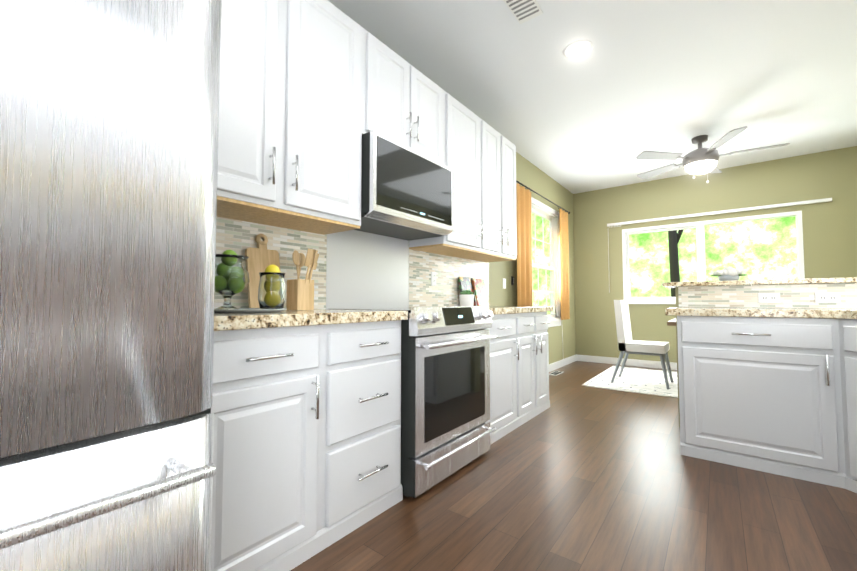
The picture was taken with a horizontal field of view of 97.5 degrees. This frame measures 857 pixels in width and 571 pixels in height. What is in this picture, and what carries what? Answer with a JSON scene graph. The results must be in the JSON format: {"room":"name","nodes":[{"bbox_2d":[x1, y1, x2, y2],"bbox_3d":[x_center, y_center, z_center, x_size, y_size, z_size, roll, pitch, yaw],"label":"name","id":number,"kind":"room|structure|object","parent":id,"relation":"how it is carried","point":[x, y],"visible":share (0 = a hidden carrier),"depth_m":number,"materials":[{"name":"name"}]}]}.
{"room":"dining room and kitchen","nodes":[
{"label":"dining room and kitchen","id":0,"kind":"room"},
{"bbox_2d":[453,152,575,363],"bbox_3d":[-0.202,-0.289,2.902,0.120,2.750,8.400,-2,-3,38],"label":"wall","id":1,"kind":"structure","parent":0,"point":[530,175],"depth_m":5.24,"materials":[{"name":"green paint"}]},
{"bbox_2d":[216,0,367,234],"bbox_3d":[-0.773,-0.895,1.791,0.343,1.115,0.940,-2,-3,38],"label":"upper cabinet","id":2,"kind":"object","parent":1,"relation":"attached to","point":[311,92],"depth_m":1.72,"materials":[{"name":"white wood"}]},
{"bbox_2d":[214,216,488,308],"bbox_3d":[-0.300,-0.070,2.660,0.008,0.455,2.997,-2,-3,38],"label":"backsplash","id":3,"kind":"structure","parent":1,"relation":"attached to","point":[238,237],"depth_m":2.21,"materials":[{"name":"tile"}]},
{"bbox_2d":[326,230,408,308],"bbox_3d":[-0.383,-0.094,2.553,0.006,0.530,0.756,-2,-3,38],"label":"backsplash","id":4,"kind":"structure","parent":1,"relation":"attached to","point":[366,270],"depth_m":2.51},
{"bbox_2d":[368,32,447,166],"bbox_3d":[-0.249,-1.124,2.483,0.343,0.599,0.778,-2,-3,38],"label":"upper cabinet","id":5,"kind":"object","parent":1,"relation":"attached to","point":[405,106],"depth_m":2.34,"materials":[{"name":"white wood"}]},
{"bbox_2d":[354,130,452,240],"bbox_3d":[-0.221,-0.590,2.438,0.410,0.461,0.762,-2,-3,38],"label":"over-the-range microwave","id":6,"kind":"object","parent":5,"relation":"attached to","point":[406,193],"visible":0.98,"depth_m":2.24,"materials":[{"name":"silver metal"}]},
{"bbox_2d":[431,272,435,285],"bbox_3d":[0.045,-0.056,3.093,0.009,0.115,0.070,-2,-3,38],"label":"outlet","id":7,"kind":"object","parent":1,"relation":"attached to","point":[433,278],"visible":1,"depth_m":3.08,"materials":[{"name":"white plastic"}]},
{"bbox_2d":[409,94,483,255],"bbox_3d":[0.144,-0.844,2.982,0.343,1.115,0.510,-2,-3,38],"label":"upper cabinet","id":8,"kind":"object","parent":1,"relation":"attached to","point":[465,128],"depth_m":2.89,"materials":[{"name":"white wood"}]},
{"bbox_2d":[460,121,516,261],"bbox_3d":[0.513,-0.823,3.462,0.343,1.115,0.702,-2,-3,38],"label":"upper cabinet","id":9,"kind":"object","parent":1,"relation":"attached to","point":[500,212],"depth_m":3.34,"materials":[{"name":"white wood"}]},
{"bbox_2d":[503,278,505,288],"bbox_3d":[0.837,-0.021,4.136,0.010,0.115,0.070,-2,-3,38],"label":"light switch","id":10,"kind":"object","parent":1,"relation":"attached to","point":[504,283],"visible":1,"depth_m":4.13,"materials":[{"name":"white plastic"}]},
{"bbox_2d":[516,180,569,319],"bbox_3d":[1.541,-0.352,4.985,0.108,1.654,2.056,-2,-3,38],"label":"curtains","id":11,"kind":"object","parent":1,"relation":"attached to","point":[524,248],"visible":0.85,"depth_m":4.46,"materials":[{"name":"orange fabric"}]},
{"bbox_2d":[531,197,560,326],"bbox_3d":[1.576,-0.267,5.162,0.165,1.680,1.190,-2,-3,38],"label":"double-hung window","id":12,"kind":"structure","parent":1,"relation":"in","point":[548,213],"depth_m":5.51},
{"bbox_2d":[549,354,576,371],"bbox_3d":[1.521,1.126,4.975,0.014,0.100,2.880,-2,-3,38],"label":"baseboard","id":13,"kind":"structure","parent":1,"relation":"attached to","point":[553,366],"depth_m":5.56,"materials":[{"name":"white wood"}]},
{"bbox_2d":[290,361,856,570],"bbox_3d":[1.173,1.070,1.785,3.590,0.060,8.640,-2,-3,38],"label":"floor","id":14,"kind":"structure","parent":0,"point":[576,475],"depth_m":1.73,"materials":[{"name":"brown wood"}]},
{"bbox_2d":[0,0,221,570],"bbox_3d":[-1.077,0.088,0.774,1.005,1.815,0.917,-2,-3,38],"label":"refrigerator","id":15,"kind":"object","parent":14,"relation":"on","point":[109,120],"visible":1,"depth_m":0.73,"materials":[{"name":"silver metal"}]},
{"bbox_2d":[208,324,331,570],"bbox_3d":[-0.797,0.589,1.453,0.606,0.870,0.490,-2,-3,38],"label":"base cabinet","id":16,"kind":"object","parent":14,"relation":"on","point":[306,440],"depth_m":1.29,"materials":[{"name":"white wood"}]},
{"bbox_2d":[214,309,407,330],"bbox_3d":[-0.656,0.138,1.653,0.651,0.045,0.982,-2,-3,38],"label":"countertop","id":17,"kind":"structure","parent":16,"relation":"on","point":[241,321],"depth_m":1.40,"materials":[{"name":"stone"}]},
{"bbox_2d":[214,308,286,312],"bbox_3d":[-0.758,0.104,1.571,0.314,0.014,0.314,-2,-3,38],"label":"plate","id":18,"kind":"object","parent":17,"relation":"on","point":[249,310],"visible":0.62,"depth_m":1.45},
{"bbox_2d":[215,250,249,308],"bbox_3d":[-0.825,-0.022,1.546,0.164,0.250,0.164,-2,-3,38],"label":"vase","id":19,"kind":"object","parent":18,"relation":"on","point":[232,278],"visible":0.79,"depth_m":1.50,"materials":[{"name":"clear glass"}]},
{"bbox_2d":[258,265,285,308],"bbox_3d":[-0.680,0.008,1.635,0.112,0.197,0.112,-2,-3,38],"label":"vase","id":20,"kind":"object","parent":18,"relation":"on","point":[271,292],"visible":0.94,"depth_m":1.59,"materials":[{"name":"clear glass"}]},
{"bbox_2d":[245,234,279,307],"bbox_3d":[-0.828,-0.071,1.891,0.018,0.390,0.170,-14,-11,36],"label":"cutting board","id":21,"kind":"object","parent":17,"relation":"on","point":[262,257],"visible":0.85,"depth_m":1.86,"materials":[{"name":"brown wood"}]},
{"bbox_2d":[286,248,318,309],"bbox_3d":[-0.621,-0.030,1.940,0.163,0.312,0.148,-2,-3,38],"label":"utensil crock","id":22,"kind":"object","parent":17,"relation":"on","point":[300,294],"visible":0.96,"depth_m":1.91,"materials":[{"name":"brown wood"}]},
{"bbox_2d":[328,320,402,546],"bbox_3d":[-0.503,0.605,1.835,0.606,0.870,0.473,-2,-3,38],"label":"base cabinet","id":23,"kind":"object","parent":14,"relation":"on","point":[364,397],"depth_m":1.63,"materials":[{"name":"white wood"}]},
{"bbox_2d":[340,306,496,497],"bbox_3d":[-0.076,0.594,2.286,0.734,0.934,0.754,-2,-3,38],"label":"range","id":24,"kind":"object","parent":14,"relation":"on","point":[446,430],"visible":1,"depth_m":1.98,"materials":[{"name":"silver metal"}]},
{"bbox_2d":[486,313,519,444],"bbox_3d":[0.274,0.648,2.844,0.606,0.870,0.548,-2,-3,38],"label":"base cabinet","id":25,"kind":"object","parent":14,"relation":"on","point":[505,349],"depth_m":2.71,"materials":[{"name":"white wood"}]},
{"bbox_2d":[488,306,552,314],"bbox_3d":[0.498,0.202,3.153,0.651,0.045,1.285,-2,-3,38],"label":"countertop","id":26,"kind":"structure","parent":25,"relation":"on","point":[496,310],"depth_m":2.92,"materials":[{"name":"stone"}]},
{"bbox_2d":[459,290,473,305],"bbox_3d":[0.310,0.105,3.059,0.120,0.138,0.120,-2,-3,38],"label":"pot","id":27,"kind":"object","parent":26,"relation":"on","point":[466,297],"visible":0.98,"depth_m":3.01,"materials":[{"name":"white ceramic"}]},
{"bbox_2d":[458,277,475,305],"bbox_3d":[0.352,0.058,3.420,0.022,0.262,0.206,-13,-10,37],"label":"cookbook","id":28,"kind":"object","parent":26,"relation":"on","point":[465,283],"visible":0.57,"depth_m":3.41,"materials":[{"name":"paper"}]},
{"bbox_2d":[472,278,488,305],"bbox_3d":[0.495,0.066,3.563,0.016,0.262,0.206,-18,-13,36],"label":"cookbook","id":29,"kind":"object","parent":26,"relation":"on","point":[480,292],"visible":0.93,"depth_m":3.54,"materials":[{"name":"paper"}]},
{"bbox_2d":[520,312,549,425],"bbox_3d":[0.654,0.670,3.338,0.606,0.870,0.700,-2,-3,38],"label":"base cabinet","id":30,"kind":"object","parent":14,"relation":"on","point":[534,346],"depth_m":3.14,"materials":[{"name":"white wood"}]},
{"bbox_2d":[549,371,562,375],"bbox_3d":[1.708,1.175,5.037,0.110,0.006,0.310,-2,-3,38],"label":"floor vent","id":31,"kind":"object","parent":14,"relation":"in","point":[555,373],"visible":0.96,"depth_m":5.00,"materials":[{"name":"metal"}]},
{"bbox_2d":[582,366,677,397],"bbox_3d":[3.193,1.137,4.205,2.400,0.010,1.600,-2,-3,38],"label":"rug","id":32,"kind":"object","parent":14,"relation":"on","point":[644,381],"visible":0.25,"depth_m":4.43,"materials":[{"name":"white fabric"}]},
{"bbox_2d":[611,300,672,388],"bbox_3d":[2.509,0.655,4.436,0.585,0.970,0.466,-2,-3,38],"label":"dining chair","id":33,"kind":"object","parent":32,"relation":"on","point":[627,345],"visible":0.98,"depth_m":4.37,"materials":[{"name":"fabric"}]},
{"bbox_2d":[667,318,677,377],"bbox_3d":[3.296,0.735,3.701,1.500,0.748,1.000,-2,-3,38],"label":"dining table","id":34,"kind":"object","parent":32,"relation":"on","point":[671,322],"visible":0.15,"depth_m":3.77,"materials":[{"name":"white wood"}]},
{"bbox_2d":[677,316,844,488],"bbox_3d":[2.050,0.630,2.404,0.709,0.870,0.621,-2,-3,38],"label":"base cabinet","id":35,"kind":"object","parent":14,"relation":"on","point":[776,396],"depth_m":2.13,"materials":[{"name":"white wood"}]},
{"bbox_2d":[675,283,850,426],"bbox_3d":[2.651,0.527,2.421,1.747,1.079,0.117,-2,-3,38],"label":"wall","id":36,"kind":"structure","parent":14,"relation":"on","point":[676,296],"depth_m":2.90,"materials":[{"name":"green paint"}]},
{"bbox_2d":[662,277,856,287],"bbox_3d":[2.655,-0.026,2.516,1.827,0.032,0.370,-2,-3,38],"label":"bar","id":37,"kind":"object","parent":36,"relation":"on","point":[771,282],"visible":0.96,"depth_m":2.57,"materials":[{"name":"beige stone"}]},
{"bbox_2d":[711,266,746,280],"bbox_3d":[2.295,-0.086,2.874,0.222,0.117,0.154,-2,-3,38],"label":"flower bowl","id":38,"kind":"object","parent":37,"relation":"on","point":[729,273],"visible":0.98,"depth_m":2.83,"materials":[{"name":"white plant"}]},
{"bbox_2d":[678,283,856,308],"bbox_3d":[2.621,0.066,2.385,1.727,0.159,0.008,-2,-3,38],"label":"backsplash","id":39,"kind":"structure","parent":36,"relation":"attached to","point":[791,296],"depth_m":2.61,"materials":[{"name":"tile"}]},
{"bbox_2d":[758,293,780,302],"bbox_3d":[2.343,0.086,2.586,0.115,0.070,0.009,-2,-3,38],"label":"outlet","id":40,"kind":"object","parent":36,"relation":"attached to","point":[768,297],"visible":1,"depth_m":2.58,"materials":[{"name":"white plastic"}]},
{"bbox_2d":[814,292,840,302],"bbox_3d":[2.565,0.079,2.416,0.115,0.070,0.009,-2,-3,38],"label":"outlet","id":41,"kind":"object","parent":36,"relation":"attached to","point":[827,297],"visible":1,"depth_m":2.41,"materials":[{"name":"white plastic"}]},
{"bbox_2d":[837,319,856,492],"bbox_3d":[2.451,0.604,1.812,0.649,0.870,0.649,-2,-3,38],"label":"base cabinet","id":42,"kind":"object","parent":14,"relation":"on","point":[846,328],"depth_m":1.92,"materials":[{"name":"white wood"}]},
{"bbox_2d":[665,307,856,318],"bbox_3d":[2.035,0.164,2.273,0.990,0.045,0.874,-2,-3,38],"label":"countertop","id":43,"kind":"structure","parent":42,"relation":"on","point":[827,313],"depth_m":1.93,"materials":[{"name":"stone"}]},
{"bbox_2d":[328,0,856,193],"bbox_3d":[1.173,-1.748,1.906,3.590,0.080,8.640,-2,-3,38],"label":"ceiling","id":44,"kind":"structure","parent":0,"point":[674,76],"depth_m":2.95,"materials":[{"name":"white paint"}]},
{"bbox_2d":[503,0,542,23],"bbox_3d":[0.542,-1.689,2.231,0.150,0.009,0.350,-2,-3,38],"label":"ceiling vent","id":45,"kind":"object","parent":44,"relation":"in","point":[522,11],"visible":1,"depth_m":2.29,"materials":[{"name":"metal"}]},
{"bbox_2d":[563,40,592,58],"bbox_3d":[1.063,-1.672,2.670,0.195,0.005,0.195,0,-2,-1],"label":"recessed light","id":46,"kind":"object","parent":44,"relation":"in","point":[578,49],"visible":1,"depth_m":2.64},
{"bbox_2d":[636,126,789,182],"bbox_3d":[3.003,-1.340,4.097,1.370,0.546,1.377,-2,-3,38],"label":"ceiling fan","id":47,"kind":"object","parent":44,"relation":"hanging from","point":[700,160],"visible":1,"depth_m":4.01,"materials":[{"name":"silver metal"}]},
{"bbox_2d":[573,146,856,362],"bbox_3d":[3.770,-0.190,5.219,3.590,2.750,0.120,-2,-3,38],"label":"wall","id":48,"kind":"structure","parent":0,"point":[830,239],"depth_m":5.29,"materials":[{"name":"green paint"}]},
{"bbox_2d":[577,355,676,369],"bbox_3d":[3.729,1.132,5.109,3.350,0.100,0.014,-2,-3,38],"label":"baseboard","id":49,"kind":"structure","parent":48,"relation":"attached to","point":[600,359],"depth_m":5.65,"materials":[{"name":"white wood"}]},
{"bbox_2d":[622,211,804,303],"bbox_3d":[3.786,-0.314,5.187,2.000,1.145,0.140,-2,-3,38],"label":"sliding window","id":50,"kind":"structure","parent":48,"relation":"in","point":[700,245],"depth_m":5.22,"materials":[{"name":"white plastic"}]},
{"bbox_2d":[607,198,831,292],"bbox_3d":[3.765,-0.457,5.125,2.430,1.075,0.046,-2,-3,38],"label":"blind headrail","id":51,"kind":"object","parent":48,"relation":"attached to","point":[731,211],"visible":0.94,"depth_m":5.00,"materials":[{"name":"white plastic"}]},
{"label":"outside","id":52,"kind":"structure","parent":0,"visible":0},
{"bbox_2d":[532,213,797,313],"bbox_3d":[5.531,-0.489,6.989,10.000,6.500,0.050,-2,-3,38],"label":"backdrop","id":53,"kind":"structure","parent":52,"point":[765,249],"depth_m":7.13,"materials":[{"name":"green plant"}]},
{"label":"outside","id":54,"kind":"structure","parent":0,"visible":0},
{"bbox_2d":[668,229,683,296],"bbox_3d":[4.310,0.011,6.973,1.479,4.503,0.550,-2,-3,38],"label":"trunk","id":55,"kind":"object","parent":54,"point":[674,236],"visible":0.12,"depth_m":6.66,"materials":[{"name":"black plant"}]}
]}

